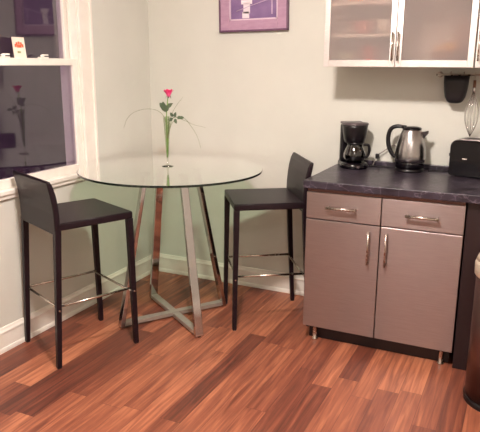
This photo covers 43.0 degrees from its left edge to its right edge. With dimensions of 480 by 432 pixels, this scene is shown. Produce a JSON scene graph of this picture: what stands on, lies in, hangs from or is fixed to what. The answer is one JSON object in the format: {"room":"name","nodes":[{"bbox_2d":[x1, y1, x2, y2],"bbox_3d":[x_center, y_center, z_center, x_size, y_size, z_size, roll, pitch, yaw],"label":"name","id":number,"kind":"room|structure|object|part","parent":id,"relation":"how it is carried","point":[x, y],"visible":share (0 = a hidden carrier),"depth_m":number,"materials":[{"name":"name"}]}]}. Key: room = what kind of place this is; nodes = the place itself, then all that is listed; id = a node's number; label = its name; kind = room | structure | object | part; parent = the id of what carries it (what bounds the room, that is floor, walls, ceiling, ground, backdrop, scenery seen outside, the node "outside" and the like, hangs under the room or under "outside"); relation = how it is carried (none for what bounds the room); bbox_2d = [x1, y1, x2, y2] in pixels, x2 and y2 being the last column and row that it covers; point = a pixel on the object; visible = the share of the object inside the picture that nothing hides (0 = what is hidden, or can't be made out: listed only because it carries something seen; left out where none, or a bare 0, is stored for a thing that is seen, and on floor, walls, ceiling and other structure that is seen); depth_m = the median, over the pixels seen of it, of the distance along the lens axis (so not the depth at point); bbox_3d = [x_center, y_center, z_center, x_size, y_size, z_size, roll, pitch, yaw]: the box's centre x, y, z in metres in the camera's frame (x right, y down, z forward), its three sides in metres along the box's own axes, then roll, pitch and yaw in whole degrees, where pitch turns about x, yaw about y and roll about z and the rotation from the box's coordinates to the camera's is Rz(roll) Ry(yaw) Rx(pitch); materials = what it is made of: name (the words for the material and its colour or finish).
{"room":"kitchen","nodes":[
{"label":"kitchen","id":0,"kind":"room"},
{"bbox_2d":[0,0,153,327],"bbox_3d":[-1.701,-0.286,2.246,0.150,2.450,4.700,7,15,25],"label":"wall","id":1,"kind":"structure","parent":0,"point":[120,27],"depth_m":3.84,"materials":[{"name":"paint"}]},
{"bbox_2d":[0,0,98,200],"bbox_3d":[-1.187,-0.838,3.175,0.168,1.453,1.170,7,15,25],"label":"window","id":2,"kind":"structure","parent":1,"relation":"in","point":[74,17],"depth_m":3.58,"materials":[{"name":"white paint"}]},
{"bbox_2d":[11,37,26,57],"bbox_3d":[-1.153,-0.879,3.183,0.014,0.105,0.084,7,15,25],"label":"greeting card","id":3,"kind":"object","parent":2,"relation":"on","point":[18,44],"visible":1,"depth_m":3.18,"materials":[{"name":"white paper"}]},
{"bbox_3d":[-1.172,-0.167,3.334,0.127,0.027,1.170,7,15,25],"label":"sill","id":4,"kind":"part","parent":2,"relation":"part of","materials":[{"name":"white paint"}]},
{"bbox_3d":[-1.165,-0.500,3.248,0.035,0.662,0.906,7,15,25],"label":"sash","id":5,"kind":"part","parent":2,"relation":"part of","materials":[{"name":"white paint"}]},
{"bbox_3d":[-1.207,-1.113,3.117,0.035,0.658,0.906,7,15,25],"label":"sash","id":6,"kind":"part","parent":2,"relation":"part of","materials":[{"name":"white paint"}]},
{"bbox_3d":[-1.123,-0.854,3.140,0.028,1.405,1.130,7,15,25],"label":"casing","id":7,"kind":"part","parent":2,"relation":"part of","materials":[{"name":"white paint"}]},
{"bbox_2d":[0,254,151,354],"bbox_3d":[-1.629,0.847,2.491,0.020,0.134,4.700,7,15,25],"label":"baseboard","id":8,"kind":"structure","parent":1,"relation":"attached to","point":[12,335],"depth_m":3.67,"materials":[{"name":"white paint"}]},
{"bbox_2d":[0,271,479,431],"bbox_3d":[0.100,1.167,1.725,4.150,0.100,4.900,7,15,25],"label":"floor","id":9,"kind":"structure","parent":0,"point":[268,374],"depth_m":2.99,"materials":[{"name":"red wood"}]},
{"bbox_2d":[13,171,138,368],"bbox_3d":[-0.873,0.234,3.260,0.474,0.958,0.433,-12,18,-39],"label":"bar stool","id":10,"kind":"object","parent":9,"relation":"on","point":[39,207],"visible":1,"depth_m":3.14,"materials":[{"name":"leather"}]},
{"bbox_3d":[-1.156,0.344,3.304,0.068,0.708,0.032,-12,18,-39],"label":"leg","id":11,"kind":"part","parent":10,"relation":"part of","materials":[{"name":"leather"}]},
{"bbox_3d":[-1.021,-0.072,3.050,0.054,0.264,0.426,-12,18,-39],"label":"backrest","id":12,"kind":"part","parent":10,"relation":"part of","materials":[{"name":"leather"}]},
{"bbox_3d":[-1.022,0.428,3.176,0.013,0.012,0.398,-12,18,-39],"label":"footrest rod","id":13,"kind":"part","parent":10,"relation":"part of","materials":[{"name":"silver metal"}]},
{"bbox_3d":[-0.898,0.418,3.015,0.068,0.708,0.032,-12,18,-39],"label":"leg","id":14,"kind":"part","parent":10,"relation":"part of","materials":[{"name":"leather"}]},
{"bbox_3d":[-0.991,0.351,3.439,0.395,0.012,0.013,-12,18,-39],"label":"footrest rod","id":15,"kind":"part","parent":10,"relation":"part of","materials":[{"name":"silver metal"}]},
{"bbox_3d":[-0.860,-0.013,3.209,0.426,0.038,0.426,-12,18,-39],"label":"seat","id":16,"kind":"part","parent":10,"relation":"part of","materials":[{"name":"leather"}]},
{"bbox_3d":[-0.747,0.420,3.164,0.395,0.012,0.013,-12,18,-39],"label":"footrest rod","id":17,"kind":"part","parent":10,"relation":"part of","materials":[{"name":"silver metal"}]},
{"bbox_3d":[-0.838,0.279,3.571,0.040,0.708,0.032,-12,18,-39],"label":"leg","id":18,"kind":"part","parent":10,"relation":"part of","materials":[{"name":"leather"}]},
{"bbox_3d":[-0.716,0.366,3.432,0.013,0.012,0.398,-12,18,-39],"label":"footrest rod","id":19,"kind":"part","parent":10,"relation":"part of","materials":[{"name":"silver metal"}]},
{"bbox_3d":[-0.580,0.353,3.281,0.040,0.708,0.032,-12,18,-39],"label":"leg","id":20,"kind":"part","parent":10,"relation":"part of","materials":[{"name":"leather"}]},
{"bbox_2d":[77,155,262,337],"bbox_3d":[-0.399,0.168,3.623,1.054,0.915,1.054,7,15,25],"label":"bar table","id":21,"kind":"object","parent":9,"relation":"on","point":[199,171],"visible":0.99,"depth_m":3.48,"materials":[{"name":"clear glass"}]},
{"bbox_3d":[-0.616,0.206,3.503,0.200,0.885,0.050,-8,16,-29],"label":"leg","id":22,"kind":"part","parent":21,"relation":"part of","materials":[{"name":"silver metal"}]},
{"bbox_3d":[-0.525,0.123,3.836,0.050,0.885,0.200,-8,16,-29],"label":"leg","id":23,"kind":"part","parent":21,"relation":"part of","materials":[{"name":"silver metal"}]},
{"bbox_3d":[-0.274,0.230,3.416,0.050,0.885,0.200,-8,16,-29],"label":"leg","id":24,"kind":"part","parent":21,"relation":"part of","materials":[{"name":"silver metal"}]},
{"bbox_3d":[-0.182,0.147,3.748,0.200,0.885,0.050,-8,16,-29],"label":"leg","id":25,"kind":"part","parent":21,"relation":"part of","materials":[{"name":"silver metal"}]},
{"bbox_3d":[-0.423,-0.433,3.540,0.070,0.290,0.070,7,15,25],"label":"bud vase","id":26,"kind":"object","parent":21,"relation":"on","visible":0},
{"bbox_2d":[124,89,205,156],"bbox_3d":[-0.439,-0.535,3.521,0.554,0.390,0.057,7,15,25],"label":"rose","id":27,"kind":"object","parent":26,"relation":"in","point":[163,106],"visible":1,"depth_m":3.49,"materials":[{"name":"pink plant"}]},
{"bbox_3d":[-0.422,-0.459,3.536,0.023,0.236,0.007,7,15,25],"label":"stem","id":28,"kind":"part","parent":27,"relation":"part of","materials":[{"name":"green plant"}]},
{"bbox_3d":[-0.418,-0.514,3.517,0.023,0.351,0.006,9,17,32],"label":"stem","id":29,"kind":"part","parent":27,"relation":"part of","materials":[{"name":"green plant"}]},
{"bbox_2d":[223,152,313,330],"bbox_3d":[0.156,0.135,3.646,0.464,0.974,0.433,-2,14,-9],"label":"bar stool","id":30,"kind":"object","parent":9,"relation":"on","point":[294,196],"visible":0.83,"depth_m":3.52,"materials":[{"name":"leather"}]},
{"bbox_3d":[-0.084,0.217,3.834,0.040,0.708,0.032,-2,14,-9],"label":"leg","id":31,"kind":"part","parent":30,"relation":"part of","materials":[{"name":"leather"}]},
{"bbox_3d":[-0.024,0.312,3.456,0.040,0.708,0.032,-2,14,-9],"label":"leg","id":32,"kind":"part","parent":30,"relation":"part of","materials":[{"name":"leather"}]},
{"bbox_3d":[0.121,0.250,3.864,0.385,0.012,0.013,-2,14,-9],"label":"footrest rod","id":33,"kind":"part","parent":30,"relation":"part of","materials":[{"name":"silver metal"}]},
{"bbox_3d":[0.141,-0.102,3.584,0.416,0.038,0.426,-2,14,-9],"label":"seat","id":34,"kind":"part","parent":30,"relation":"part of","materials":[{"name":"leather"}]},
{"bbox_3d":[0.177,0.340,3.506,0.385,0.012,0.013,-2,14,-9],"label":"footrest rod","id":35,"kind":"part","parent":30,"relation":"part of","materials":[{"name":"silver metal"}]},
{"bbox_3d":[0.321,0.204,3.895,0.068,0.708,0.032,-2,14,-9],"label":"leg","id":36,"kind":"part","parent":30,"relation":"part of","materials":[{"name":"leather"}]},
{"bbox_3d":[0.344,0.300,3.717,0.013,0.012,0.398,-2,14,-9],"label":"footrest rod","id":37,"kind":"part","parent":30,"relation":"part of","materials":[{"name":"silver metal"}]},
{"bbox_3d":[0.348,-0.206,3.591,0.054,0.284,0.426,-2,14,-9],"label":"backrest","id":38,"kind":"part","parent":30,"relation":"part of","materials":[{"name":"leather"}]},
{"bbox_3d":[0.381,0.299,3.517,0.068,0.708,0.032,-2,14,-9],"label":"leg","id":39,"kind":"part","parent":30,"relation":"part of","materials":[{"name":"leather"}]},
{"bbox_2d":[303,188,479,370],"bbox_3d":[0.905,0.256,3.393,0.938,0.868,0.677,7,15,25],"label":"base cabinet","id":40,"kind":"object","parent":9,"relation":"on","point":[382,272],"depth_m":3.12,"materials":[{"name":"brown laminate"}]},
{"bbox_3d":[0.421,0.643,3.427,0.040,0.096,0.039,7,15,25],"label":"leg","id":41,"kind":"part","parent":40,"relation":"part of","materials":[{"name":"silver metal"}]},
{"bbox_3d":[0.521,-0.035,3.144,0.160,0.015,0.038,7,15,25],"label":"handle","id":42,"kind":"part","parent":40,"relation":"part of","materials":[{"name":"silver metal"}]},
{"bbox_3d":[0.535,0.329,3.260,0.396,0.612,0.020,7,15,25],"label":"door","id":43,"kind":"part","parent":40,"relation":"part of","materials":[{"name":"laminate"}]},
{"bbox_3d":[0.537,-0.043,3.167,0.396,0.143,0.020,7,15,25],"label":"drawer","id":44,"kind":"part","parent":40,"relation":"part of","materials":[{"name":"laminate"}]},
{"bbox_3d":[0.656,0.166,3.130,0.009,0.176,0.032,7,15,25],"label":"handle","id":45,"kind":"part","parent":40,"relation":"part of","materials":[{"name":"silver metal"}]},
{"bbox_3d":[0.738,0.175,3.093,0.009,0.176,0.032,7,15,25],"label":"handle","id":46,"kind":"part","parent":40,"relation":"part of","materials":[{"name":"silver metal"}]},
{"bbox_3d":[0.719,-0.102,3.067,0.788,0.018,0.015,7,15,25],"label":"rail","id":47,"kind":"part","parent":40,"relation":"part of","materials":[{"name":"grey laminate"}]},
{"bbox_2d":[303,159,479,203],"bbox_3d":[0.921,-0.200,3.281,0.993,0.068,0.667,7,15,25],"label":"countertop","id":48,"kind":"structure","parent":40,"relation":"on","point":[432,185],"depth_m":3.16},
{"bbox_2d":[338,121,370,169],"bbox_3d":[0.672,-0.417,3.572,0.170,0.266,0.192,-1,14,-6],"label":"coffee maker","id":49,"kind":"object","parent":48,"relation":"on","point":[353,134],"visible":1,"depth_m":3.52,"materials":[{"name":"black plastic"}]},
{"bbox_3d":[0.660,-0.443,3.644,0.124,0.220,0.038,-1,14,-6],"label":"water tank","id":50,"kind":"part","parent":49,"relation":"part of","materials":[{"name":"black plastic"}]},
{"bbox_3d":[0.668,-0.540,3.548,0.156,0.016,0.178,-1,14,-6],"label":"lid","id":51,"kind":"part","parent":49,"relation":"part of","materials":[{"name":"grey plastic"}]},
{"bbox_2d":[342,125,367,142],"bbox_3d":[0.669,-0.481,3.552,0.150,0.102,0.150,-1,14,-6],"label":"basket","id":52,"kind":"object","parent":49,"relation":"on","point":[350,133],"depth_m":3.50,"materials":[{"name":"black plastic"}]},
{"bbox_3d":[0.670,-0.427,3.553,0.094,0.017,0.094,-1,14,-6],"label":"carafe lid","id":53,"kind":"part","parent":49,"relation":"part of","materials":[{"name":"black plastic"}]},
{"bbox_3d":[0.738,-0.378,3.547,0.045,0.090,0.028,-1,14,-6],"label":"carafe handle","id":54,"kind":"part","parent":49,"relation":"part of","materials":[{"name":"black plastic"}]},
{"bbox_2d":[372,145,395,165],"bbox_3d":[0.887,-0.354,3.585,0.205,0.130,0.052,7,15,25],"label":"power cord","id":55,"kind":"object","parent":48,"relation":"on","point":[376,154],"visible":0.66,"depth_m":3.63,"materials":[{"name":"plastic"}]},
{"bbox_2d":[386,124,428,172],"bbox_3d":[0.957,-0.390,3.475,0.170,0.262,0.211,-9,17,-33],"label":"electric kettle","id":56,"kind":"object","parent":48,"relation":"on","point":[409,155],"visible":1,"depth_m":3.40,"materials":[{"name":"silver metal"}]},
{"bbox_3d":[0.886,-0.427,3.489,0.103,0.198,0.034,7,15,25],"label":"handle","id":57,"kind":"part","parent":56,"relation":"part of","materials":[{"name":"black plastic"}]},
{"bbox_3d":[0.966,-0.498,3.432,0.114,0.021,0.108,7,15,25],"label":"lid","id":58,"kind":"part","parent":56,"relation":"part of","materials":[{"name":"black plastic"}]},
{"bbox_3d":[1.033,-0.447,3.412,0.042,0.064,0.040,7,15,25],"label":"spout","id":59,"kind":"part","parent":56,"relation":"part of","materials":[{"name":"metal"}]},
{"bbox_2d":[448,137,479,177],"bbox_3d":[1.284,-0.314,3.302,0.298,0.202,0.169,10,17,33],"label":"toaster","id":60,"kind":"object","parent":48,"relation":"on","point":[464,159],"visible":1,"depth_m":3.27,"materials":[{"name":"black plastic"}]},
{"bbox_3d":[1.296,-0.410,3.279,0.200,0.004,0.110,10,17,33],"label":"plate","id":61,"kind":"part","parent":60,"relation":"part of","materials":[{"name":"metal"}]},
{"bbox_3d":[0.896,0.372,3.094,0.396,0.612,0.020,7,15,25],"label":"door","id":62,"kind":"part","parent":40,"relation":"part of","materials":[{"name":"laminate"}]},
{"bbox_3d":[0.888,0.009,2.975,0.160,0.015,0.038,7,15,25],"label":"handle","id":63,"kind":"part","parent":40,"relation":"part of","materials":[{"name":"silver metal"}]},
{"bbox_3d":[0.898,0.001,3.001,0.396,0.143,0.020,7,15,25],"label":"drawer","id":64,"kind":"part","parent":40,"relation":"part of","materials":[{"name":"laminate"}]},
{"bbox_3d":[1.037,0.716,3.145,0.040,0.096,0.039,7,15,25],"label":"leg","id":65,"kind":"part","parent":40,"relation":"part of","materials":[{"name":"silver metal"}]},
{"bbox_3d":[1.273,0.296,3.239,0.136,0.868,0.600,7,15,25],"label":"cabinet end panel","id":66,"kind":"part","parent":40,"relation":"part of","materials":[{"name":"black wood"}]},
{"bbox_2d":[463,253,479,411],"bbox_3d":[1.185,0.503,2.717,0.312,0.718,0.312,-5,15,-19],"label":"pedal bin","id":67,"kind":"object","parent":9,"relation":"on","point":[471,390],"visible":1,"depth_m":2.71,"materials":[{"name":"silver metal"}]},
{"bbox_2d":[148,0,479,275],"bbox_3d":[1.139,-0.592,3.529,4.150,2.450,0.120,7,15,25],"label":"wall","id":68,"kind":"structure","parent":0,"point":[261,98],"depth_m":3.94,"materials":[{"name":"paint"}]},
{"bbox_2d":[159,253,303,295],"bbox_3d":[1.127,0.549,3.738,3.900,0.134,0.020,7,15,25],"label":"baseboard","id":69,"kind":"structure","parent":68,"relation":"attached to","point":[168,263],"depth_m":4.25,"materials":[{"name":"white paint"}]},
{"bbox_2d":[219,0,288,32],"bbox_3d":[0.081,-1.428,3.753,0.469,0.560,0.030,6,15,25],"label":"framed picture","id":70,"kind":"object","parent":68,"relation":"attached to","point":[234,15],"visible":1,"depth_m":3.80},
{"bbox_2d":[231,0,276,18],"bbox_3d":[0.085,-1.430,3.761,0.329,0.420,0.008,6,15,25],"label":"print","id":71,"kind":"object","parent":70,"relation":"attached to","point":[240,9],"depth_m":3.79},
{"bbox_2d":[323,0,479,67],"bbox_3d":[0.875,-1.148,3.225,0.771,0.700,0.399,7,15,25],"label":"upper cabinet","id":72,"kind":"object","parent":68,"relation":"attached to","point":[417,26],"visible":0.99,"depth_m":3.32,"materials":[{"name":"metal"}]},
{"bbox_2d":[337,52,357,59],"bbox_3d":[0.600,-0.886,3.424,0.120,0.060,0.120,7,15,25],"label":"bowl","id":73,"kind":"object","parent":72,"relation":"in","point":[341,55],"visible":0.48,"depth_m":3.38,"materials":[{"name":"ceramic"}]},
{"bbox_2d":[331,33,389,38],"bbox_3d":[0.719,-0.995,3.379,0.360,0.016,0.311,7,15,25],"label":"shelf","id":74,"kind":"object","parent":72,"relation":"attached to","point":[333,35],"depth_m":3.30,"materials":[{"name":"white wood"}]},
{"bbox_3d":[0.632,-1.134,3.164,0.382,0.700,0.019,7,15,25],"label":"door","id":75,"kind":"part","parent":72,"relation":"part of","materials":[{"name":"glass"}]},
{"bbox_2d":[332,0,391,9],"bbox_3d":[0.720,-1.155,3.339,0.360,0.016,0.311,7,15,25],"label":"shelf","id":76,"kind":"object","parent":72,"relation":"attached to","point":[336,4],"depth_m":3.28,"materials":[{"name":"white wood"}]},
{"bbox_2d":[352,21,375,33],"bbox_3d":[0.678,-1.032,3.349,0.130,0.070,0.130,7,15,25],"label":"bowl","id":77,"kind":"object","parent":72,"relation":"on","point":[360,27],"visible":0.79,"depth_m":3.31,"materials":[{"name":"ceramic"}]},
{"bbox_2d":[362,46,379,59],"bbox_3d":[0.718,-0.888,3.360,0.080,0.095,0.097,-8,16,-30],"label":"mug","id":78,"kind":"object","parent":72,"relation":"in","point":[368,52],"visible":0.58,"depth_m":3.33,"materials":[{"name":"ceramic"}]},
{"bbox_2d":[376,18,390,32],"bbox_3d":[0.786,-1.024,3.299,0.104,0.080,0.104,7,15,25],"label":"bowl","id":79,"kind":"object","parent":72,"relation":"on","point":[383,24],"visible":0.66,"depth_m":3.26,"materials":[{"name":"ceramic"}]},
{"bbox_2d":[379,48,389,59],"bbox_3d":[0.799,-0.866,3.304,0.072,0.080,0.088,-8,16,-30],"label":"mug","id":80,"kind":"object","parent":72,"relation":"in","point":[384,52],"visible":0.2,"depth_m":3.28,"materials":[{"name":"ceramic"}]},
{"bbox_3d":[0.782,-0.870,3.129,0.008,0.143,0.029,7,15,25],"label":"handle","id":81,"kind":"part","parent":72,"relation":"part of","materials":[{"name":"silver metal"}]},
{"bbox_3d":[0.808,-0.867,3.116,0.008,0.143,0.029,7,15,25],"label":"handle","id":82,"kind":"part","parent":72,"relation":"part of","materials":[{"name":"silver metal"}]},
{"bbox_3d":[0.980,-1.093,3.004,0.382,0.700,0.019,7,15,25],"label":"door","id":83,"kind":"part","parent":72,"relation":"part of","materials":[{"name":"glass"}]},
{"bbox_2d":[406,0,472,4],"bbox_3d":[1.061,-1.129,3.179,0.360,0.016,0.311,7,15,25],"label":"shelf","id":84,"kind":"object","parent":72,"relation":"attached to","point":[408,2],"depth_m":3.25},
{"bbox_2d":[431,53,461,60],"bbox_3d":[1.084,-0.826,3.202,0.140,0.055,0.140,7,15,25],"label":"fruit basket","id":85,"kind":"object","parent":72,"relation":"in","point":[435,56],"visible":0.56,"depth_m":3.14,"materials":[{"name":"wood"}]},
{"bbox_2d":[444,42,455,52],"bbox_3d":[1.087,-0.871,3.161,0.060,0.058,0.059,7,15,25],"label":"orange","id":86,"kind":"object","parent":85,"relation":"on","point":[449,47],"visible":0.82,"depth_m":3.14,"materials":[{"name":"orange food"}]},
{"bbox_2d":[453,23,470,60],"bbox_3d":[1.198,-0.923,3.270,0.100,0.210,0.080,7,15,25],"label":"carton","id":87,"kind":"object","parent":72,"relation":"in","point":[461,36],"visible":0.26,"depth_m":3.23,"materials":[{"name":"white cardboard"}]},
{"bbox_2d":[436,72,479,76],"bbox_3d":[1.379,-0.756,3.274,0.621,0.032,0.051,7,15,25],"label":"utensil rail","id":88,"kind":"object","parent":68,"relation":"attached to","point":[439,74],"visible":1,"depth_m":3.34,"materials":[{"name":"silver metal"}]},
{"bbox_2d":[444,71,469,102],"bbox_3d":[1.180,-0.703,3.331,0.132,0.172,0.085,7,15,25],"label":"utensil caddy","id":89,"kind":"object","parent":88,"relation":"hanging from","point":[455,87],"visible":1,"depth_m":3.30,"materials":[{"name":"black plastic"}]},
{"bbox_2d":[464,73,478,136],"bbox_3d":[1.270,-0.606,3.327,0.075,0.348,0.075,-7,16,-25],"label":"whisk","id":90,"kind":"object","parent":88,"relation":"hanging from","point":[473,95],"visible":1,"depth_m":3.33,"materials":[{"name":"silver metal"}]},
{"bbox_2d":[475,16,479,67],"bbox_3d":[1.401,-1.085,2.983,0.386,0.700,0.399,7,15,25],"label":"upper cabinet","id":91,"kind":"object","parent":68,"relation":"attached to","point":[477,59],"visible":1,"depth_m":2.96,"materials":[{"name":"wood"}]},
{"bbox_3d":[1.160,-0.824,2.955,0.008,0.143,0.029,7,15,25],"label":"handle","id":92,"kind":"part","parent":91,"relation":"part of","materials":[{"name":"silver metal"}]},
{"label":"outside","id":93,"kind":"structure","parent":0,"visible":0},
{"bbox_2d":[0,0,65,178],"bbox_3d":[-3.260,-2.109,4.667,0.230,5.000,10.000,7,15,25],"label":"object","id":94,"kind":"structure","parent":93,"point":[32,136],"depth_m":6.72,"materials":[{"name":"grey glass"}]}
]}

